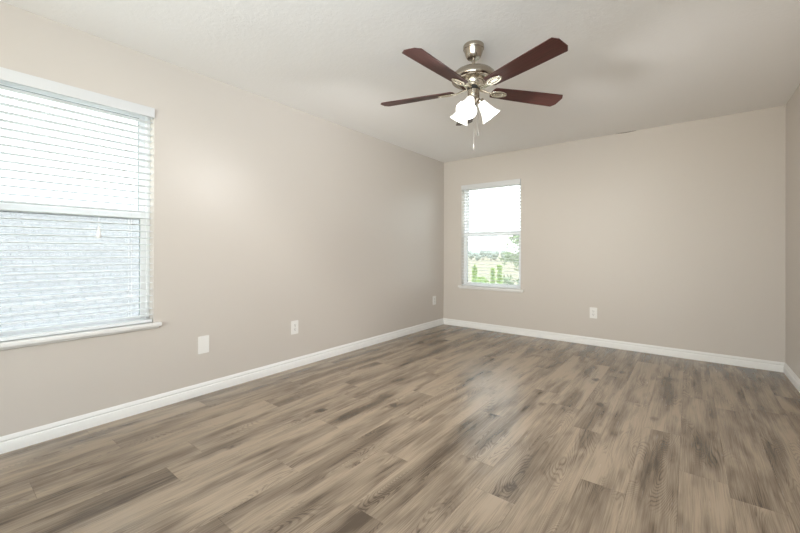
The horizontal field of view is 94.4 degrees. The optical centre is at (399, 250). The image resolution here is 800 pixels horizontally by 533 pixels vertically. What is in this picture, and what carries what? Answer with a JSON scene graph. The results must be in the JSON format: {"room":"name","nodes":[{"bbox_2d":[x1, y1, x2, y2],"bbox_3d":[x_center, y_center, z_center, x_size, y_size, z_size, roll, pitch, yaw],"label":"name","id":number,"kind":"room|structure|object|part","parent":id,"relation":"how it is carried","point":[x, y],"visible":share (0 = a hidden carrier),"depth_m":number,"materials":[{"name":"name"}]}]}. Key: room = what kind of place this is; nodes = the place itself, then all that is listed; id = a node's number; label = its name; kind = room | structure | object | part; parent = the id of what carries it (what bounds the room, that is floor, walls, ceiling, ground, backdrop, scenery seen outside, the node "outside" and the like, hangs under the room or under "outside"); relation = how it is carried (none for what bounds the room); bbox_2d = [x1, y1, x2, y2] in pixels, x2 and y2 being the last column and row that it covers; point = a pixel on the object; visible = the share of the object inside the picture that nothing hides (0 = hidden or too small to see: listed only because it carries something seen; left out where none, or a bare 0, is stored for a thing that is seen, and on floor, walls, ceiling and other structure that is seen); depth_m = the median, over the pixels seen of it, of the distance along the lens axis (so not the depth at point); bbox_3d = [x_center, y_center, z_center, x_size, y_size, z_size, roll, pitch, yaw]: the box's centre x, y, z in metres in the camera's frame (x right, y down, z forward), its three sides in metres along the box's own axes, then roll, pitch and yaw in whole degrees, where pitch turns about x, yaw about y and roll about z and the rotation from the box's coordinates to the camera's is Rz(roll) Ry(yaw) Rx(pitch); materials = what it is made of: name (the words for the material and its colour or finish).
{"room":"empty bedroom","nodes":[
{"label":"empty bedroom","id":0,"kind":"room"},
{"bbox_2d":[0,1,443,436],"bbox_3d":[-1.673,-0.123,2.742,0.150,2.540,7.700,0,0,38],"label":"wall","id":1,"kind":"structure","parent":0,"point":[267,215],"depth_m":3.00,"materials":[{"name":"grey paint"}]},
{"bbox_2d":[0,80,161,350],"bbox_3d":[-2.027,-0.225,2.264,0.180,1.527,0.964,0,0,38],"label":"window","id":2,"kind":"structure","parent":1,"relation":"in","point":[26,342],"depth_m":2.40,"materials":[{"name":"white plastic"}]},
{"bbox_3d":[-2.080,-0.599,2.307,0.027,0.738,0.840,0,0,38],"label":"sash","id":3,"kind":"part","parent":2,"relation":"part of","materials":[{"name":"white plastic"}]},
{"bbox_3d":[-2.056,0.108,2.286,0.028,0.769,0.840,0,0,38],"label":"sash","id":4,"kind":"part","parent":2,"relation":"part of","materials":[{"name":"white plastic"}]},
{"bbox_2d":[0,67,154,341],"bbox_3d":[-1.996,-0.247,2.240,0.074,1.480,0.876,0,0,38],"label":"window blind","id":5,"kind":"object","parent":2,"relation":"attached to","point":[8,75],"visible":1,"depth_m":2.25,"materials":[{"name":"white plastic"}]},
{"bbox_3d":[-2.005,0.483,2.244,0.052,0.020,0.868,0,0,38],"label":"rail","id":6,"kind":"part","parent":5,"relation":"part of","materials":[{"name":"white plastic"}]},
{"bbox_3d":[-1.813,-0.229,2.491,0.054,1.416,0.001,0,0,38],"label":"ladder cord","id":7,"kind":"part","parent":5,"relation":"part of","materials":[{"name":"white fabric"}]},
{"bbox_3d":[-1.977,0.531,2.223,0.010,0.016,0.940,0,0,38],"label":"sill moulding","id":8,"kind":"part","parent":2,"relation":"part of","materials":[{"name":"white paint"}]},
{"bbox_3d":[-1.999,0.510,2.240,0.105,0.026,0.964,0,0,38],"label":"sill","id":9,"kind":"part","parent":2,"relation":"part of","materials":[{"name":"white paint"}]},
{"bbox_3d":[-2.068,-0.233,2.296,0.075,1.511,0.880,0,0,38],"label":"frame","id":10,"kind":"part","parent":2,"relation":"part of","materials":[{"name":"white plastic"}]},
{"bbox_2d":[198,335,208,353],"bbox_3d":[-1.502,0.718,2.835,0.007,0.132,0.081,0,0,38],"label":"blank wall plate","id":11,"kind":"object","parent":1,"relation":"attached to","point":[203,341],"visible":1,"depth_m":2.83,"materials":[{"name":"white plastic"}]},
{"bbox_2d":[0,318,443,453],"bbox_3d":[-1.611,1.052,2.690,0.014,0.089,7.400,0,0,38],"label":"baseboard","id":12,"kind":"structure","parent":1,"relation":"attached to","point":[25,438],"depth_m":2.65,"materials":[{"name":"white paint"}]},
{"bbox_2d":[291,320,297,334],"bbox_3d":[-0.990,0.722,3.490,0.009,0.126,0.079,0,0,38],"label":"wall outlet","id":13,"kind":"object","parent":1,"relation":"attached to","point":[294,324],"visible":1,"depth_m":3.48,"materials":[{"name":"white plastic"}]},
{"bbox_2d":[0,324,799,532],"bbox_3d":[-0.188,1.158,1.579,3.924,0.120,7.700,0,0,38],"label":"floor","id":14,"kind":"structure","parent":0,"point":[444,428],"depth_m":2.04,"materials":[{"name":"wood"}]},
{"bbox_2d":[0,0,799,162],"bbox_3d":[-0.182,-1.402,1.584,3.924,0.120,7.700,0,0,38],"label":"ceiling","id":15,"kind":"structure","parent":0,"point":[627,65],"depth_m":2.53,"materials":[{"name":"white paint"}]},
{"bbox_2d":[381,37,567,149],"bbox_3d":[0.446,-0.992,2.386,1.261,0.694,1.215,0,0,38],"label":"ceiling fan","id":16,"kind":"object","parent":15,"relation":"hanging from","point":[473,78],"visible":1,"depth_m":2.33,"materials":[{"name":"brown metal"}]},
{"bbox_3d":[0.118,-1.047,2.566,0.525,0.006,0.136,0,11,22],"label":"blade","id":17,"kind":"part","parent":16,"relation":"part of","materials":[{"name":"brown wood"}]},
{"bbox_3d":[0.220,-1.048,2.125,0.136,0.006,0.525,15,10,41],"label":"blade","id":18,"kind":"part","parent":16,"relation":"part of","materials":[{"name":"brown wood"}]},
{"bbox_3d":[0.408,-0.910,2.505,0.139,0.149,0.126,0,0,14],"label":"lamp shade","id":19,"kind":"part","parent":16,"relation":"part of","materials":[{"name":"white glass"}]},
{"bbox_3d":[0.425,-0.910,2.318,0.139,0.149,0.126,0,0,-24],"label":"lamp shade","id":20,"kind":"part","parent":16,"relation":"part of","materials":[{"name":"white glass"}]},
{"bbox_3d":[0.509,-1.046,2.807,0.136,0.006,0.525,-11,-1,4],"label":"blade","id":21,"kind":"part","parent":16,"relation":"part of","materials":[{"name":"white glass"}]},
{"bbox_3d":[0.434,-0.926,2.343,0.058,0.086,0.077,0,0,38],"label":"bulb","id":22,"kind":"part","parent":16,"relation":"part of","materials":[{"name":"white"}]},
{"bbox_3d":[0.479,-1.094,2.417,0.140,0.060,0.140,0,0,38],"label":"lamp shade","id":23,"kind":"part","parent":16,"relation":"part of","materials":[{"name":"silver metal"}]},
{"bbox_3d":[0.591,-0.910,2.431,0.134,0.149,0.134,0,0,38],"label":"lamp shade","id":24,"kind":"part","parent":16,"relation":"part of","materials":[{"name":"white glass"}]},
{"bbox_3d":[0.856,-1.046,2.520,0.525,0.006,0.136,0,-12,-15],"label":"blade","id":25,"kind":"part","parent":16,"relation":"part of","materials":[{"name":"brown wood"}]},
{"bbox_3d":[0.684,-1.047,2.085,0.136,0.006,0.525,14,-7,-31],"label":"blade","id":26,"kind":"part","parent":16,"relation":"part of","materials":[{"name":"brown wood"}]},
{"bbox_2d":[444,105,785,362],"bbox_3d":[2.137,-0.111,4.558,3.624,2.540,0.150,0,0,38],"label":"wall","id":27,"kind":"structure","parent":0,"point":[675,234],"depth_m":4.02,"materials":[{"name":"grey paint"}]},
{"bbox_2d":[458,184,523,292],"bbox_3d":[1.283,-0.199,5.205,0.964,1.504,0.180,0,0,38],"label":"window","id":28,"kind":"structure","parent":27,"relation":"in","point":[466,210],"depth_m":5.28,"materials":[{"name":"white plastic"}]},
{"bbox_3d":[1.315,-0.207,5.247,0.880,1.488,0.075,0,0,38],"label":"frame","id":29,"kind":"part","parent":28,"relation":"part of","materials":[{"name":"white plastic"}]},
{"bbox_2d":[461,179,520,288],"bbox_3d":[1.260,-0.222,5.176,0.876,1.457,0.072,0,0,38],"label":"window blind","id":30,"kind":"object","parent":28,"relation":"attached to","point":[514,181],"visible":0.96,"depth_m":5.16,"materials":[{"name":"white plastic"}]},
{"bbox_3d":[1.021,-0.205,5.373,0.001,1.393,0.054,0,0,38],"label":"ladder cord","id":31,"kind":"part","parent":30,"relation":"part of","materials":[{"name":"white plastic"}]},
{"bbox_3d":[1.263,0.496,5.181,0.868,0.020,0.052,0,0,38],"label":"rail","id":32,"kind":"part","parent":30,"relation":"part of","materials":[{"name":"white plastic"}]},
{"bbox_3d":[1.258,0.523,5.175,0.964,0.026,0.105,0,0,38],"label":"sill","id":33,"kind":"part","parent":28,"relation":"part of","materials":[{"name":"white paint"}]},
{"bbox_3d":[1.241,0.544,5.153,0.940,0.016,0.010,0,0,38],"label":"sill moulding","id":34,"kind":"part","parent":28,"relation":"part of","materials":[{"name":"white paint"}]},
{"bbox_3d":[1.304,0.120,5.233,0.840,0.774,0.028,0,0,38],"label":"sash","id":35,"kind":"part","parent":28,"relation":"part of","materials":[{"name":"white plastic"}]},
{"bbox_3d":[1.326,-0.576,5.260,0.840,0.710,0.027,0,0,38],"label":"sash","id":36,"kind":"part","parent":28,"relation":"part of","materials":[{"name":"white plastic"}]},
{"bbox_2d":[590,307,596,318],"bbox_3d":[2.270,0.730,4.350,0.079,0.126,0.009,0,0,38],"label":"wall outlet","id":37,"kind":"object","parent":27,"relation":"attached to","point":[593,311],"visible":1,"depth_m":4.35,"materials":[{"name":"white plastic"}]},
{"bbox_2d":[444,318,784,372],"bbox_3d":[2.084,1.065,4.491,3.624,0.089,0.014,0,0,38],"label":"baseboard","id":38,"kind":"structure","parent":27,"relation":"attached to","point":[659,350],"depth_m":4.08,"materials":[{"name":"white paint"}]},
{"bbox_2d":[785,84,799,378],"bbox_3d":[1.303,-0.120,0.420,0.150,2.540,7.700,0,0,38],"label":"wall","id":39,"kind":"structure","parent":0,"point":[792,262],"depth_m":3.13,"materials":[{"name":"grey paint"}]},
{"bbox_2d":[784,363,799,392],"bbox_3d":[1.235,1.055,0.469,0.014,0.089,7.400,0,0,38],"label":"baseboard","id":40,"kind":"structure","parent":39,"relation":"attached to","point":[788,372],"depth_m":3.10,"materials":[{"name":"white paint"}]},
{"label":"outside","id":41,"kind":"structure","parent":0,"visible":0},
{"bbox_2d":[468,254,518,284],"bbox_3d":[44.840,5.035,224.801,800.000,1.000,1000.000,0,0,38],"label":"field","id":42,"kind":"structure","parent":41,"point":[480,263],"depth_m":87.99,"materials":[{"name":"green plant"}]},
{"bbox_2d":[0,211,138,330],"bbox_3d":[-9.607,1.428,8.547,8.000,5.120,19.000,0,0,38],"label":"window pane","id":43,"kind":"structure","parent":42,"relation":"on","point":[87,275],"depth_m":7.96,"materials":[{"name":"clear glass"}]},
{"bbox_2d":[471,264,477,281],"bbox_3d":[2.814,2.264,14.046,0.675,3.530,0.704,0,0,22],"label":"shrub","id":44,"kind":"object","parent":42,"relation":"on","point":[474,267],"visible":0.23,"depth_m":14.03,"materials":[{"name":"green plant"}]},
{"bbox_2d":[473,252,481,260],"bbox_3d":[33.928,2.534,161.918,3.502,4.605,4.725,0,0,-12],"label":"tree","id":45,"kind":"object","parent":42,"relation":"on","point":[479,256],"visible":0.82,"depth_m":160.43,"materials":[{"name":"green plant"}]},
{"bbox_2d":[477,277,488,282],"bbox_3d":[3.584,2.574,16.379,1.500,2.925,1.445,0,0,38],"label":"shrub","id":46,"kind":"object","parent":42,"relation":"on","point":[482,279],"visible":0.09,"depth_m":16.29,"materials":[{"name":"green plant"}]},
{"bbox_2d":[479,250,486,259],"bbox_3d":[38.918,1.962,173.308,4.360,4.944,3.829,0,0,-26],"label":"tree","id":47,"kind":"object","parent":42,"relation":"on","point":[483,254],"visible":0.67,"depth_m":172.18,"materials":[{"name":"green plant"}]},
{"bbox_2d":[486,250,496,260],"bbox_3d":[38.804,2.061,158.144,4.360,4.944,3.829,0,0,-17],"label":"tree","id":48,"kind":"object","parent":42,"relation":"on","point":[490,255],"visible":0.94,"depth_m":157.06,"materials":[{"name":"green plant"}]},
{"bbox_2d":[489,268,495,282],"bbox_3d":[3.448,2.312,13.736,0.597,3.437,0.568,0,0,38],"label":"shrub","id":49,"kind":"object","parent":42,"relation":"on","point":[493,272],"visible":0.18,"depth_m":13.68,"materials":[{"name":"green plant"}]},
{"bbox_2d":[496,263,503,283],"bbox_3d":[3.461,2.236,12.819,0.608,3.586,0.640,0,0,38],"label":"shrub","id":50,"kind":"object","parent":42,"relation":"on","point":[500,267],"visible":0.23,"depth_m":12.79,"materials":[{"name":"green plant"}]},
{"bbox_2d":[495,229,518,284],"bbox_3d":[5.048,1.497,14.559,2.755,5.082,2.745,0,0,38],"label":"tree","id":51,"kind":"object","parent":42,"relation":"on","point":[509,254],"visible":0.02,"depth_m":14.55,"materials":[{"name":"green plant"}]}
]}

